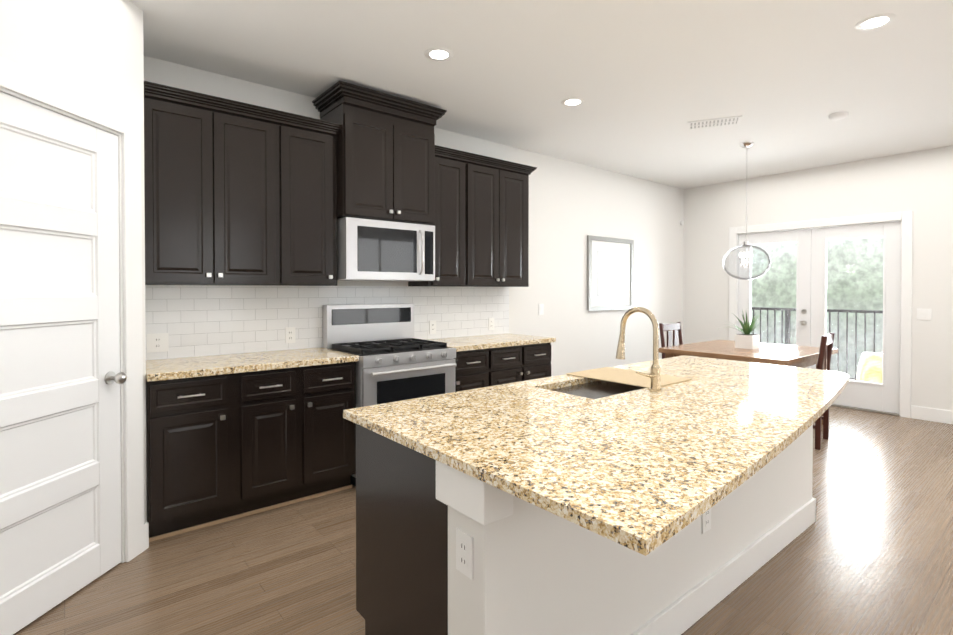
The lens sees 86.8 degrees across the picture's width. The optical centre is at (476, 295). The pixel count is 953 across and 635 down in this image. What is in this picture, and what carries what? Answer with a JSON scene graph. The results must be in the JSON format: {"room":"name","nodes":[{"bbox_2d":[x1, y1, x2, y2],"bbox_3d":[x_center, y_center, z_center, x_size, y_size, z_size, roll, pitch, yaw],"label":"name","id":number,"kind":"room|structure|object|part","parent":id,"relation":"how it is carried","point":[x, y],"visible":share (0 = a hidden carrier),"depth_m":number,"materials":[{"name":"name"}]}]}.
{"room":"kitchen","nodes":[
{"label":"kitchen","id":0,"kind":"room"},
{"bbox_2d":[0,0,146,522],"bbox_3d":[-1.847,-0.071,2.039,0.115,2.800,1.200,0,1,6],"label":"wall","id":1,"kind":"structure","parent":0,"point":[93,49],"depth_m":2.30,"materials":[{"name":"white paint"}]},
{"bbox_2d":[0,92,126,634],"bbox_3d":[-1.796,0.272,2.103,0.584,2.093,0.562,-1,1,-39],"label":"door","id":2,"kind":"structure","parent":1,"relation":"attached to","point":[62,377],"depth_m":2.15,"materials":[{"name":"white wood"}]},
{"bbox_3d":[-1.726,0.395,2.410,0.087,0.062,0.087,-1,1,-39],"label":"door knob","id":3,"kind":"part","parent":2,"relation":"part of","materials":[{"name":"silver metal"}]},
{"bbox_2d":[0,57,143,562],"bbox_3d":[-1.832,0.216,2.098,0.133,2.226,1.006,0,1,6],"label":"door frame","id":4,"kind":"structure","parent":1,"relation":"attached to","point":[25,84],"depth_m":2.49,"materials":[{"name":"white wood"}]},
{"bbox_2d":[144,522,148,550],"bbox_3d":[-1.782,1.262,2.045,0.015,0.135,1.196,0,1,6],"label":"baseboard","id":5,"kind":"structure","parent":1,"relation":"attached to","point":[146,535],"depth_m":2.62,"materials":[{"name":"white"}]},
{"bbox_2d":[143,55,683,375],"bbox_3d":[-0.974,-0.093,4.094,10.366,2.800,0.120,-1,1,-39],"label":"wall","id":6,"kind":"structure","parent":0,"point":[572,205],"depth_m":5.72,"materials":[{"name":"white paint"}]},
{"bbox_2d":[147,333,168,352],"bbox_3d":[-1.999,0.296,3.159,0.116,0.116,0.007,-1,1,-39],"label":"outlet","id":7,"kind":"object","parent":6,"relation":"attached to","point":[157,342],"depth_m":3.16,"materials":[{"name":"white plastic"}]},
{"bbox_2d":[144,88,215,287],"bbox_3d":[-1.851,-0.612,3.072,0.378,1.097,0.332,-1,1,-39],"label":"upper cabinet","id":8,"kind":"object","parent":6,"relation":"attached to","point":[180,131],"depth_m":2.95,"materials":[{"name":"brown wood"}]},
{"bbox_2d":[216,104,279,287],"bbox_3d":[-1.555,-0.614,3.315,0.387,1.097,0.332,-1,1,-39],"label":"upper cabinet","id":9,"kind":"object","parent":6,"relation":"attached to","point":[247,205],"depth_m":3.19,"materials":[{"name":"brown wood"}]},
{"bbox_2d":[285,327,294,342],"bbox_3d":[-1.361,0.291,3.683,0.072,0.116,0.007,-1,1,-39],"label":"outlet","id":10,"kind":"object","parent":6,"relation":"attached to","point":[289,331],"depth_m":3.68,"materials":[{"name":"white plastic"}]},
{"bbox_2d":[280,116,339,287],"bbox_3d":[-1.245,-0.617,3.569,0.416,1.097,0.332,-1,1,-39],"label":"upper cabinet","id":11,"kind":"object","parent":6,"relation":"attached to","point":[308,222],"depth_m":3.44,"materials":[{"name":"brown wood"}]},
{"bbox_2d":[145,285,508,359],"bbox_3d":[-0.888,0.316,4.082,3.135,0.781,0.008,-1,1,-39],"label":"backsplash","id":12,"kind":"structure","parent":6,"relation":"attached to","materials":[{"name":"tile"}]},
{"bbox_2d":[316,92,395,221],"bbox_3d":[-0.903,-0.974,3.788,0.391,0.832,0.422,-1,1,-39],"label":"upper cabinet","id":13,"kind":"object","parent":6,"relation":"attached to","point":[365,129],"depth_m":3.61,"materials":[{"name":"brown wood"}]},
{"bbox_2d":[337,217,434,280],"bbox_3d":[-0.736,-0.334,3.900,0.756,0.438,0.466,-1,1,-39],"label":"over-the-range microwave","id":14,"kind":"object","parent":13,"relation":"attached to","point":[373,250],"visible":0.94,"depth_m":3.71,"materials":[{"name":"silver metal"}]},
{"bbox_2d":[396,108,439,227],"bbox_3d":[-0.604,-0.977,4.033,0.383,0.832,0.422,-1,1,-39],"label":"upper cabinet","id":15,"kind":"object","parent":6,"relation":"attached to","point":[417,154],"depth_m":3.88,"materials":[{"name":"brown wood"}]},
{"bbox_2d":[429,320,435,333],"bbox_3d":[-0.389,0.282,4.480,0.072,0.116,0.007,-1,1,-39],"label":"outlet","id":16,"kind":"object","parent":6,"relation":"attached to","point":[432,324],"depth_m":4.48,"materials":[{"name":"white plastic"}]},
{"bbox_2d":[404,152,467,287],"bbox_3d":[-0.337,-0.625,4.314,0.380,1.097,0.332,-1,1,-39],"label":"upper cabinet","id":17,"kind":"object","parent":6,"relation":"attached to","point":[451,239],"depth_m":4.22,"materials":[{"name":"brown wood"}]},
{"bbox_2d":[468,156,499,287],"bbox_3d":[-0.045,-0.628,4.554,0.375,1.097,0.332,-1,1,-39],"label":"upper cabinet","id":18,"kind":"object","parent":6,"relation":"attached to","point":[483,175],"depth_m":4.43,"materials":[{"name":"brown wood"}]},
{"bbox_2d":[488,318,493,329],"bbox_3d":[0.146,0.277,4.919,0.072,0.116,0.007,-1,1,-39],"label":"outlet","id":19,"kind":"object","parent":6,"relation":"attached to","point":[490,320],"depth_m":4.91,"materials":[{"name":"white plastic"}]},
{"bbox_2d":[500,164,531,287],"bbox_3d":[0.253,-0.631,4.798,0.395,1.097,0.332,-1,1,-39],"label":"upper cabinet","id":20,"kind":"object","parent":6,"relation":"attached to","point":[514,182],"depth_m":4.67,"materials":[{"name":"brown wood"}]},
{"bbox_2d":[539,304,543,314],"bbox_3d":[0.693,0.148,5.378,0.072,0.116,0.010,-1,1,-39],"label":"light switch","id":21,"kind":"object","parent":6,"relation":"attached to","point":[541,306],"depth_m":5.38,"materials":[{"name":"white plastic"}]},
{"bbox_2d":[587,235,633,310],"bbox_3d":[1.643,-0.261,6.139,0.900,0.880,0.030,-1,1,-39],"label":"framed art","id":22,"kind":"object","parent":6,"relation":"attached to","point":[610,273],"visible":0.88,"depth_m":6.12,"materials":[{"name":"silver metal"}]},
{"bbox_2d":[13,406,952,634],"bbox_3d":[1.271,1.387,1.372,10.366,0.100,7.201,-1,1,-39],"label":"floor","id":23,"kind":"structure","parent":0,"point":[869,551],"depth_m":2.43,"materials":[{"name":"brown wood"}]},
{"bbox_2d":[146,372,239,541],"bbox_3d":[-1.743,0.881,2.992,0.423,0.876,0.617,-1,1,-39],"label":"base cabinet","id":24,"kind":"object","parent":23,"relation":"on","point":[193,426],"depth_m":2.76,"materials":[{"name":"brown wood"}]},
{"bbox_2d":[146,348,358,383],"bbox_3d":[-1.442,0.421,3.222,1.187,0.039,0.637,-1,1,-39],"label":"countertop","id":25,"kind":"structure","parent":24,"relation":"on","point":[228,363],"depth_m":3.07,"materials":[{"name":"beige stone"}]},
{"bbox_2d":[240,368,303,517],"bbox_3d":[-1.435,0.878,3.245,0.374,0.876,0.617,-1,1,-39],"label":"base cabinet","id":26,"kind":"object","parent":23,"relation":"on","point":[271,403],"depth_m":3.03,"materials":[{"name":"brown wood"}]},
{"bbox_2d":[304,360,358,500],"bbox_3d":[-1.142,0.875,3.486,0.386,0.876,0.617,-1,1,-39],"label":"base cabinet","id":27,"kind":"object","parent":23,"relation":"on","point":[329,389],"depth_m":3.26,"materials":[{"name":"brown wood"}]},
{"bbox_2d":[323,303,455,485],"bbox_3d":[-0.644,0.692,3.799,0.766,1.236,0.727,-1,1,-39],"label":"range","id":28,"kind":"object","parent":23,"relation":"on","point":[397,361],"visible":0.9,"depth_m":3.71,"materials":[{"name":"silver metal"}]},
{"bbox_2d":[453,348,491,391],"bbox_3d":[-0.237,0.867,4.228,0.391,0.876,0.617,-1,1,-39],"label":"base cabinet","id":29,"kind":"object","parent":23,"relation":"on","point":[473,370],"depth_m":4.01,"materials":[{"name":"brown wood"}]},
{"bbox_2d":[430,332,555,351],"bbox_3d":[0.069,0.407,4.461,1.174,0.039,0.637,-1,1,-39],"label":"countertop","id":30,"kind":"structure","parent":29,"relation":"on","point":[498,339],"depth_m":4.34,"materials":[{"name":"beige stone"}]},
{"bbox_2d":[492,344,523,385],"bbox_3d":[0.061,0.865,4.472,0.378,0.876,0.617,-1,1,-39],"label":"base cabinet","id":31,"kind":"object","parent":23,"relation":"on","point":[507,363],"depth_m":4.24,"materials":[{"name":"brown wood"}]},
{"bbox_2d":[524,344,550,380],"bbox_3d":[0.351,0.862,4.711,0.374,0.876,0.617,-1,1,-39],"label":"base cabinet","id":32,"kind":"object","parent":23,"relation":"on","point":[537,357],"depth_m":4.46,"materials":[{"name":"brown wood"}]},
{"bbox_2d":[343,359,846,634],"bbox_3d":[0.784,0.897,2.405,2.582,0.857,0.952,-1,1,-39],"label":"kitchen island","id":33,"kind":"object","parent":23,"relation":"on","point":[445,545],"depth_m":1.71,"materials":[{"name":"beige stone"}]},
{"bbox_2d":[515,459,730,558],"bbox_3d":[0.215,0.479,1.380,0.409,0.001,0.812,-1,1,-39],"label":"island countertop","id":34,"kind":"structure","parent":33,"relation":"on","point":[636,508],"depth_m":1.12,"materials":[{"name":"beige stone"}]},
{"bbox_2d":[616,307,662,391],"bbox_3d":[0.722,0.246,2.343,0.166,0.385,0.243,-1,1,-39],"label":"faucet","id":35,"kind":"object","parent":33,"relation":"on","point":[655,375],"depth_m":2.30,"materials":[{"name":"beige"}]},
{"bbox_2d":[659,322,682,358],"bbox_3d":[2.425,0.804,5.798,0.450,0.968,0.471,-1,1,-39],"label":"chair","id":36,"kind":"object","parent":23,"relation":"on","point":[676,329],"visible":0.21,"depth_m":5.90,"materials":[{"name":"brown wood"}]},
{"bbox_2d":[659,340,837,424],"bbox_3d":[2.732,0.915,5.093,1.360,0.762,1.190,-1,1,-39],"label":"dining table","id":37,"kind":"object","parent":23,"relation":"on","point":[788,355],"visible":0.44,"depth_m":4.82,"materials":[{"name":"brown wood"}]},
{"bbox_2d":[718,311,767,348],"bbox_3d":[2.730,0.335,5.121,0.530,0.394,0.496,-1,1,-39],"label":"potted plant","id":38,"kind":"object","parent":37,"relation":"on","point":[746,339],"visible":1,"depth_m":5.06,"materials":[{"name":"white"}]},
{"bbox_2d":[813,332,834,449],"bbox_3d":[2.906,0.818,4.536,0.471,0.968,0.450,1,1,43],"label":"chair","id":39,"kind":"object","parent":23,"relation":"on","point":[825,351],"visible":0.38,"depth_m":4.34,"materials":[{"name":"brown wood"}]},
{"bbox_2d":[129,0,952,188],"bbox_3d":[1.271,-1.513,1.340,10.366,0.100,7.201,-1,1,-39],"label":"ceiling","id":40,"kind":"structure","parent":0,"point":[646,80],"depth_m":3.28,"materials":[{"name":"white paint"}]},
{"bbox_2d":[424,47,453,60],"bbox_3d":[-0.230,-1.480,3.096,0.180,0.004,0.180,-1,1,-39],"label":"recessed light","id":41,"kind":"object","parent":40,"relation":"in","point":[439,54],"visible":1,"depth_m":3.09,"materials":[{"name":"white plastic"}]},
{"bbox_2d":[561,97,584,105],"bbox_3d":[0.742,-1.489,3.881,0.180,0.004,0.180,-1,1,-39],"label":"recessed light","id":42,"kind":"object","parent":40,"relation":"in","point":[575,101],"visible":1,"depth_m":3.87,"materials":[{"name":"white plastic"}]},
{"bbox_2d":[687,115,741,129],"bbox_3d":[2.055,-1.491,4.362,0.420,0.010,0.220,0,1,23],"label":"ceiling vent","id":43,"kind":"object","parent":40,"relation":"in","point":[716,122],"visible":0.98,"depth_m":4.35,"materials":[{"name":"white metal"}]},
{"bbox_2d":[722,142,770,279],"bbox_3d":[2.678,-0.828,4.997,0.429,1.350,0.429,-1,1,-39],"label":"pendant light","id":44,"kind":"object","parent":40,"relation":"hanging from","point":[746,243],"visible":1,"depth_m":5.00,"materials":[{"name":"clear glass"}]},
{"bbox_3d":[2.678,-0.327,5.003,0.430,0.348,0.430,-1,1,-39],"label":"globe","id":45,"kind":"part","parent":44,"relation":"part of","materials":[{"name":"clear glass"}]},
{"bbox_2d":[829,112,847,120],"bbox_3d":[2.986,-1.476,4.157,0.132,0.036,0.132,-1,1,-39],"label":"smoke detector","id":46,"kind":"object","parent":40,"relation":"attached to","point":[838,116],"visible":1,"depth_m":4.13,"materials":[{"name":"white plastic"}]},
{"bbox_2d":[854,13,896,30],"bbox_3d":[2.156,-1.476,2.725,0.180,0.004,0.180,-1,1,-39],"label":"recessed light","id":47,"kind":"object","parent":40,"relation":"in","point":[875,22],"visible":1,"depth_m":2.72,"materials":[{"name":"white plastic"}]},
{"bbox_2d":[683,145,952,410],"bbox_3d":[5.270,-0.099,4.559,0.120,2.800,7.081,-1,1,-39],"label":"wall","id":48,"kind":"structure","parent":0,"point":[919,184],"depth_m":5.65,"materials":[{"name":"white paint"}]},
{"bbox_2d":[751,243,796,344],"bbox_3d":[3.758,0.153,6.386,0.006,1.601,0.531,-1,1,-39],"label":"door blind","id":49,"kind":"object","parent":48,"relation":"attached to","point":[775,292],"visible":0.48,"depth_m":6.36,"materials":[{"name":"white"}]},
{"bbox_2d":[738,229,811,367],"bbox_3d":[3.762,0.228,6.391,0.053,2.070,0.839,-1,1,-39],"label":"french door","id":50,"kind":"structure","parent":48,"relation":"in","point":[801,238],"depth_m":6.16,"materials":[{"name":"white wood"}]},
{"bbox_2d":[751,243,806,344],"bbox_3d":[3.763,0.154,6.318,0.100,1.622,0.653,-1,1,-39],"label":"door glass","id":51,"kind":"object","parent":50,"relation":"attached to","point":[803,322],"depth_m":6.34,"materials":[{"name":"clear glass"}]},
{"bbox_3d":[3.942,0.266,6.083,0.076,0.200,0.062,-1,1,-39],"label":"handle","id":52,"kind":"part","parent":51,"relation":"part of","materials":[{"name":"silver metal"}]},
{"bbox_2d":[729,211,912,417],"bbox_3d":[4.028,0.194,6.063,0.138,2.183,1.880,-1,1,-39],"label":"door frame","id":53,"kind":"structure","parent":48,"relation":"attached to","point":[905,218],"depth_m":5.40,"materials":[{"name":"white wood"}]},
{"bbox_2d":[826,237,882,382],"bbox_3d":[4.293,0.160,5.735,0.006,1.601,0.531,-1,1,-39],"label":"door blind","id":54,"kind":"object","parent":48,"relation":"attached to","point":[852,314],"visible":0.88,"depth_m":5.72,"materials":[{"name":"white"}]},
{"bbox_2d":[811,221,900,413],"bbox_3d":[4.297,0.236,5.739,0.053,2.070,0.839,-1,1,-39],"label":"french door","id":55,"kind":"structure","parent":48,"relation":"in","point":[884,396],"depth_m":5.55,"materials":[{"name":"white wood"}]},
{"bbox_2d":[826,237,882,381],"bbox_3d":[4.299,0.161,5.740,0.006,1.622,0.541,-1,1,-39],"label":"door glass","id":56,"kind":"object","parent":55,"relation":"attached to","point":[856,307],"depth_m":5.72,"materials":[{"name":"clear glass"}]},
{"bbox_2d":[917,308,931,319],"bbox_3d":[4.642,0.195,5.224,0.010,0.116,0.116,-1,1,-39],"label":"light switch","id":57,"kind":"object","parent":48,"relation":"attached to","point":[922,314],"depth_m":5.22,"materials":[{"name":"white plastic"}]},
{"bbox_2d":[911,405,952,423],"bbox_3d":[6.022,1.245,3.551,0.015,0.135,4.547,-1,1,-39],"label":"baseboard","id":58,"kind":"structure","parent":48,"relation":"attached to","point":[932,414],"depth_m":5.17,"materials":[{"name":"white"}]},
{"label":"outside","id":59,"kind":"structure","parent":0,"visible":0},
{"bbox_2d":[751,237,883,377],"bbox_3d":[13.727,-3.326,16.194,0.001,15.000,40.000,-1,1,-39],"label":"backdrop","id":60,"kind":"structure","parent":59,"point":[865,292],"depth_m":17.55,"materials":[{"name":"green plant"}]},
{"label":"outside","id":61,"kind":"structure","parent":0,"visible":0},
{"bbox_3d":[4.687,1.340,6.760,1.750,0.115,4.400,-1,1,-39],"label":"floor","id":62,"kind":"structure","parent":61,"visible":0},
{"bbox_2d":[751,307,882,380],"bbox_3d":[5.265,0.740,7.228,0.055,1.075,4.400,-1,1,-39],"label":"railing","id":63,"kind":"object","parent":62,"relation":"on","point":[787,337],"depth_m":7.27,"materials":[{"name":"grey metal"}]},
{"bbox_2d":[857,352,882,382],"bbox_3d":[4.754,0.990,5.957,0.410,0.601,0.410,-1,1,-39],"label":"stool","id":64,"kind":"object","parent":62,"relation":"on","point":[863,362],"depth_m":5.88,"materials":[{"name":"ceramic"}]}
]}

